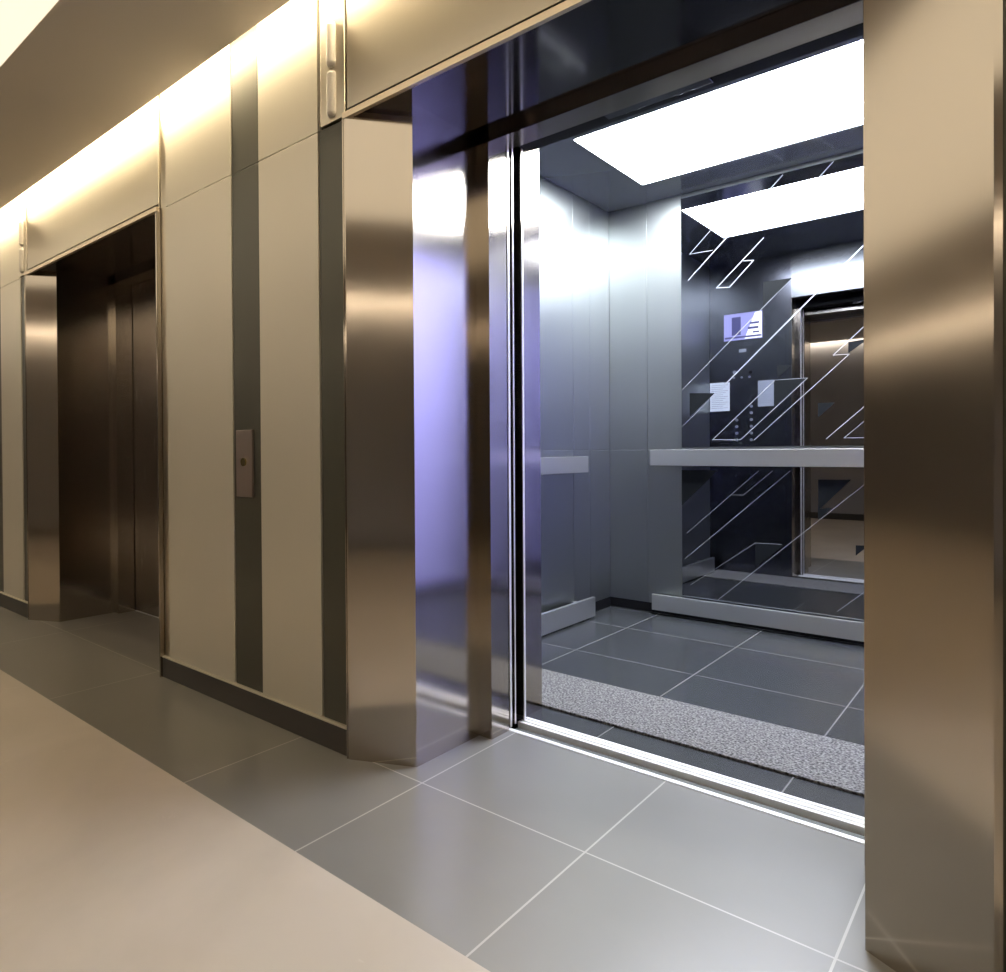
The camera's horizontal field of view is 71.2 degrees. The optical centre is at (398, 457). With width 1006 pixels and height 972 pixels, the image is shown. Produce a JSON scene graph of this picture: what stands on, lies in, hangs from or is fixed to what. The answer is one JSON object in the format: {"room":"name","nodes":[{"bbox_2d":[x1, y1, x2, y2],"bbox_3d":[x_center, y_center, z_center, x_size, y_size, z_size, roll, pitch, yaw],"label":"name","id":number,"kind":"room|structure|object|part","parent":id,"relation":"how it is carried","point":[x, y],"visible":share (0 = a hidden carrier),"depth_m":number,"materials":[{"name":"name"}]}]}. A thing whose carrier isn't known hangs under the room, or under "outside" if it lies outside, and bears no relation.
{"room":"elevator lobby","nodes":[
{"label":"elevator lobby","id":0,"kind":"room"},
{"bbox_2d":[0,0,289,208],"bbox_3d":[-3.039,-1.568,3.340,15.000,0.034,2.220,0,1,43],"label":"ceiling","id":1,"kind":"structure","parent":0,"point":[87,66],"depth_m":2.73,"materials":[{"name":"grey paint"}]},
{"bbox_2d":[0,606,895,971],"bbox_3d":[-3.628,1.050,2.707,15.000,0.050,5.236,0,1,43],"label":"floor","id":2,"kind":"structure","parent":0,"point":[515,852],"depth_m":1.76,"materials":[{"name":"grey tile"}]},
{"bbox_2d":[24,205,164,676],"bbox_3d":[-1.506,-0.080,3.913,1.648,2.160,0.554,0,1,43],"label":"portal","id":3,"kind":"object","parent":2,"relation":"on","point":[79,387],"visible":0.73,"depth_m":4.27,"materials":[{"name":"silver metal"}]},
{"bbox_3d":[-2.289,-0.058,4.277,0.004,2.122,0.018,0,1,43],"label":"edge trim","id":4,"kind":"part","parent":3,"relation":"part of","materials":[{"name":"silver metal"}]},
{"bbox_2d":[132,277,158,616],"bbox_3d":[-1.513,-0.081,4.319,0.604,2.144,0.022,0,1,43],"label":"door","id":5,"kind":"structure","parent":3,"relation":"attached to","point":[144,373],"depth_m":4.39,"materials":[{"name":"silver metal"}]},
{"bbox_3d":[-1.087,-0.058,3.157,0.004,2.122,0.018,0,1,43],"label":"edge trim","id":6,"kind":"part","parent":3,"relation":"part of","materials":[{"name":"silver metal"}]},
{"bbox_2d":[135,610,158,617],"bbox_3d":[-1.288,1.011,4.146,1.108,0.032,0.059,0,1,43],"label":"door sill","id":7,"kind":"structure","parent":2,"relation":"on","point":[135,610],"depth_m":4.41,"materials":[{"name":"silver metal"}]},
{"bbox_2d":[342,0,1003,971],"bbox_3d":[0.612,-0.079,1.939,1.648,2.160,0.554,0,1,43],"label":"portal","id":8,"kind":"object","parent":2,"relation":"on","point":[424,157],"visible":1,"depth_m":1.73,"materials":[{"name":"silver metal"}]},
{"bbox_3d":[-0.172,-0.058,2.303,0.004,2.122,0.018,0,1,43],"label":"edge trim","id":9,"kind":"part","parent":8,"relation":"part of","materials":[{"name":"silver metal"}]},
{"bbox_2d":[506,150,511,727],"bbox_3d":[0.189,-0.091,2.741,0.598,2.164,0.018,0,1,43],"label":"door","id":10,"kind":"structure","parent":8,"relation":"attached to","point":[507,151],"depth_m":2.54,"materials":[{"name":"silver metal"}]},
{"bbox_3d":[1.030,-0.057,1.183,0.004,2.122,0.018,0,1,43],"label":"edge trim","id":11,"kind":"part","parent":8,"relation":"part of","materials":[{"name":"silver metal"}]},
{"bbox_2d":[509,728,864,844],"bbox_3d":[0.833,1.021,2.176,1.128,0.052,0.069,0,1,43],"label":"door sill","id":12,"kind":"structure","parent":2,"relation":"attached to","point":[741,801],"depth_m":2.09,"materials":[{"name":"silver metal"}]},
{"bbox_2d":[516,23,864,835],"bbox_3d":[1.547,-0.280,2.942,2.477,2.693,2.175,0,1,43],"label":"car","id":13,"kind":"object","parent":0,"point":[694,256],"visible":0.5,"depth_m":3.83,"materials":[{"name":"metal"}]},
{"bbox_2d":[509,149,515,723],"bbox_3d":[0.212,-0.091,2.769,0.593,2.164,0.012,0,1,43],"label":"door","id":14,"kind":"structure","parent":13,"relation":"attached to","point":[511,221],"depth_m":2.57,"materials":[{"name":"silver metal"}]},
{"bbox_2d":[513,147,525,719],"bbox_3d":[0.255,-0.092,2.804,0.589,2.164,0.018,0,1,43],"label":"door","id":15,"kind":"structure","parent":13,"relation":"attached to","point":[517,152],"depth_m":2.61,"materials":[{"name":"silver metal"}]},
{"bbox_3d":[0.693,0.049,3.692,0.022,0.095,1.290,0,1,43],"label":"handrail","id":16,"kind":"part","parent":13,"relation":"part of","materials":[{"name":"silver metal"}]},
{"bbox_3d":[0.726,0.916,3.728,0.022,0.116,1.370,0,1,43],"label":"bumper rail","id":17,"kind":"part","parent":13,"relation":"part of","materials":[{"name":"silver metal"}]},
{"bbox_3d":[0.891,1.010,2.239,1.148,0.032,0.063,0,1,43],"label":"car sill","id":18,"kind":"part","parent":13,"relation":"part of","materials":[{"name":"silver metal"}]},
{"bbox_3d":[1.587,-1.607,2.985,2.477,0.040,2.010,0,1,43],"label":"ceiling panel","id":19,"kind":"part","parent":13,"relation":"part of","materials":[{"name":"grey"}]},
{"bbox_2d":[542,669,863,795],"bbox_3d":[1.115,0.988,2.530,2.220,0.009,0.397,0,1,43],"label":"floor strip","id":20,"kind":"object","parent":13,"relation":"on","point":[819,759],"visible":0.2,"depth_m":2.48,"materials":[{"name":"grey carpet"}]},
{"bbox_2d":[575,40,862,183],"bbox_3d":[1.770,-1.607,3.183,1.690,0.026,0.815,0,1,43],"label":"ceiling lamp","id":21,"kind":"object","parent":13,"relation":"attached to","point":[819,95],"depth_m":3.29,"materials":[{"name":"white plastic"}]},
{"bbox_3d":[2.253,0.002,3.650,1.883,0.097,0.022,0,1,43],"label":"handrail","id":22,"kind":"part","parent":13,"relation":"part of","materials":[{"name":"silver metal"}]},
{"bbox_3d":[2.269,0.897,3.668,1.883,0.097,0.022,0,1,43],"label":"bumper rail","id":23,"kind":"part","parent":13,"relation":"part of","materials":[{"name":"silver metal"}]},
{"bbox_2d":[681,153,863,621],"bbox_3d":[2.266,-0.331,3.715,1.472,2.473,0.022,0,1,43],"label":"mirror","id":24,"kind":"object","parent":13,"relation":"on","point":[772,265],"depth_m":3.85,"materials":[{"name":"silver mirror"}]},
{"bbox_3d":[-0.591,-0.397,2.771,1.266,2.800,0.058,0,1,43],"label":"wall","id":25,"kind":"structure","parent":0,"visible":0},
{"bbox_2d":[160,91,169,655],"bbox_3d":[-1.056,-0.446,3.153,0.049,2.702,0.015,0,1,43],"label":"panel","id":26,"kind":"object","parent":25,"relation":"attached to","point":[162,95],"visible":0.42,"depth_m":3.15,"materials":[{"name":"beige"}]},
{"bbox_2d":[165,44,231,206],"bbox_3d":[-0.855,-1.463,2.946,0.517,0.669,0.021,0,1,43],"label":"panel","id":27,"kind":"object","parent":25,"relation":"attached to","point":[198,109],"visible":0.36,"depth_m":2.92,"materials":[{"name":"beige"}]},
{"bbox_2d":[166,176,236,681],"bbox_3d":[-0.845,-0.110,2.957,0.517,2.031,0.021,0,1,43],"label":"panel","id":28,"kind":"object","parent":25,"relation":"attached to","point":[199,226],"visible":0.82,"depth_m":2.93,"materials":[{"name":"beige"}]},
{"bbox_2d":[231,25,258,174],"bbox_3d":[-0.597,-1.462,2.708,0.176,0.669,0.018,0,1,43],"label":"panel","id":29,"kind":"object","parent":25,"relation":"attached to","point":[244,59],"visible":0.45,"depth_m":2.70,"materials":[{"name":"grey laminate"}]},
{"bbox_2d":[232,163,262,692],"bbox_3d":[-0.587,-0.110,2.718,0.176,2.031,0.018,0,1,43],"label":"panel","id":30,"kind":"object","parent":25,"relation":"attached to","point":[245,183],"visible":0.8,"depth_m":2.71,"materials":[{"name":"grey laminate"}]},
{"bbox_2d":[236,430,253,496],"bbox_3d":[-0.603,0.024,2.711,0.106,0.262,0.017,0,1,43],"label":"plate","id":31,"kind":"object","parent":30,"relation":"attached to","point":[244,438],"visible":1,"depth_m":2.70,"materials":[{"name":"silver metal"}]},
{"bbox_2d":[162,655,346,755],"bbox_3d":[-0.612,0.955,2.749,1.252,0.096,0.030,0,1,43],"label":"baseboard","id":32,"kind":"structure","parent":25,"relation":"attached to","point":[331,734],"depth_m":2.65,"materials":[{"name":"grey"}]},
{"bbox_2d":[257,0,321,160],"bbox_3d":[-0.403,-1.462,2.525,0.346,0.669,0.021,0,1,43],"label":"panel","id":33,"kind":"object","parent":25,"relation":"attached to","point":[288,39],"visible":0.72,"depth_m":2.51,"materials":[{"name":"beige"}]},
{"bbox_2d":[258,133,323,715],"bbox_3d":[-0.394,-0.110,2.536,0.346,2.031,0.021,0,1,43],"label":"panel","id":34,"kind":"object","parent":25,"relation":"attached to","point":[289,179],"visible":0.87,"depth_m":2.52,"materials":[{"name":"beige"}]},
{"bbox_2d":[320,0,346,128],"bbox_3d":[-0.224,-1.465,2.339,0.122,0.663,0.047,0,1,43],"label":"lantern","id":35,"kind":"object","parent":25,"relation":"attached to","point":[333,14],"visible":0.96,"depth_m":2.32,"materials":[{"name":"silver"}]},
{"bbox_2d":[320,121,346,724],"bbox_3d":[-0.210,-0.112,2.367,0.140,2.035,0.017,0,1,43],"label":"panel","id":36,"kind":"object","parent":25,"relation":"attached to","point":[331,196],"visible":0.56,"depth_m":2.37,"materials":[{"name":"grey laminate"}]},
{"bbox_3d":[-4.958,-0.398,6.842,7.416,2.800,0.058,0,1,43],"label":"wall","id":37,"kind":"structure","parent":0,"visible":0},
{"bbox_2d":[0,304,3,591],"bbox_3d":[-2.709,-0.446,4.692,0.178,2.702,0.018,0,1,43],"label":"panel","id":38,"kind":"object","parent":37,"relation":"attached to","point":[1,478],"visible":0.44,"depth_m":4.65,"materials":[{"name":"grey laminate"}]},
{"bbox_2d":[0,197,21,287],"bbox_3d":[-2.512,-1.463,4.492,0.373,0.669,0.021,0,1,43],"label":"panel","id":39,"kind":"object","parent":37,"relation":"attached to","point":[9,214],"visible":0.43,"depth_m":4.48,"materials":[{"name":"beige"}]},
{"bbox_2d":[0,279,24,599],"bbox_3d":[-2.503,-0.111,4.502,0.373,2.031,0.021,0,1,43],"label":"panel","id":40,"kind":"object","parent":37,"relation":"attached to","point":[10,294],"visible":0.9,"depth_m":4.48,"materials":[{"name":"beige"}]},
{"bbox_2d":[0,591,27,617],"bbox_3d":[-3.884,0.954,5.799,4.408,0.096,0.030,0,1,43],"label":"baseboard","id":41,"kind":"structure","parent":37,"relation":"attached to","point":[14,604],"depth_m":4.48,"materials":[{"name":"grey"}]},
{"bbox_2d":[18,190,27,276],"bbox_3d":[-2.341,-1.466,4.313,0.122,0.663,0.047,0,1,43],"label":"lantern","id":42,"kind":"object","parent":37,"relation":"attached to","point":[22,199],"visible":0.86,"depth_m":4.29,"materials":[{"name":"silver"}]},
{"bbox_2d":[21,277,27,600],"bbox_3d":[-2.319,-0.113,4.333,0.114,2.035,0.017,0,1,43],"label":"panel","id":43,"kind":"object","parent":37,"relation":"attached to","point":[22,278],"visible":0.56,"depth_m":4.35,"materials":[{"name":"grey laminate"}]},
{"bbox_3d":[2.183,-0.397,0.185,3.060,2.800,0.058,0,1,43],"label":"wall","id":44,"kind":"structure","parent":0,"visible":0},
{"bbox_2d":[1003,0,1005,971],"bbox_3d":[1.095,-0.446,1.146,0.142,2.702,0.017,0,1,43],"label":"panel","id":45,"kind":"object","parent":44,"relation":"attached to","point":[1004,1],"visible":0.8,"depth_m":1.19,"materials":[{"name":"metal"}]},
{"bbox_3d":[0.460,-1.492,1.776,1.630,0.610,0.058,0,1,43],"label":"wall","id":46,"kind":"structure","parent":0,"visible":0},
{"bbox_2d":[346,0,565,109],"bbox_3d":[0.433,-1.467,1.745,1.634,0.658,0.023,0,1,43],"label":"wall panel","id":47,"kind":"object","parent":46,"relation":"attached to","point":[389,42],"visible":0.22,"depth_m":2.10,"materials":[{"name":"beige"}]},
{"bbox_3d":[-1.658,-1.492,3.750,1.630,0.610,0.058,0,1,43],"label":"wall","id":48,"kind":"structure","parent":0,"visible":0},
{"bbox_2d":[27,95,160,269],"bbox_3d":[-1.685,-1.468,3.719,1.634,0.658,0.023,0,1,43],"label":"wall panel","id":49,"kind":"object","parent":48,"relation":"attached to","point":[116,178],"visible":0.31,"depth_m":3.58,"materials":[{"name":"beige"}]}
]}

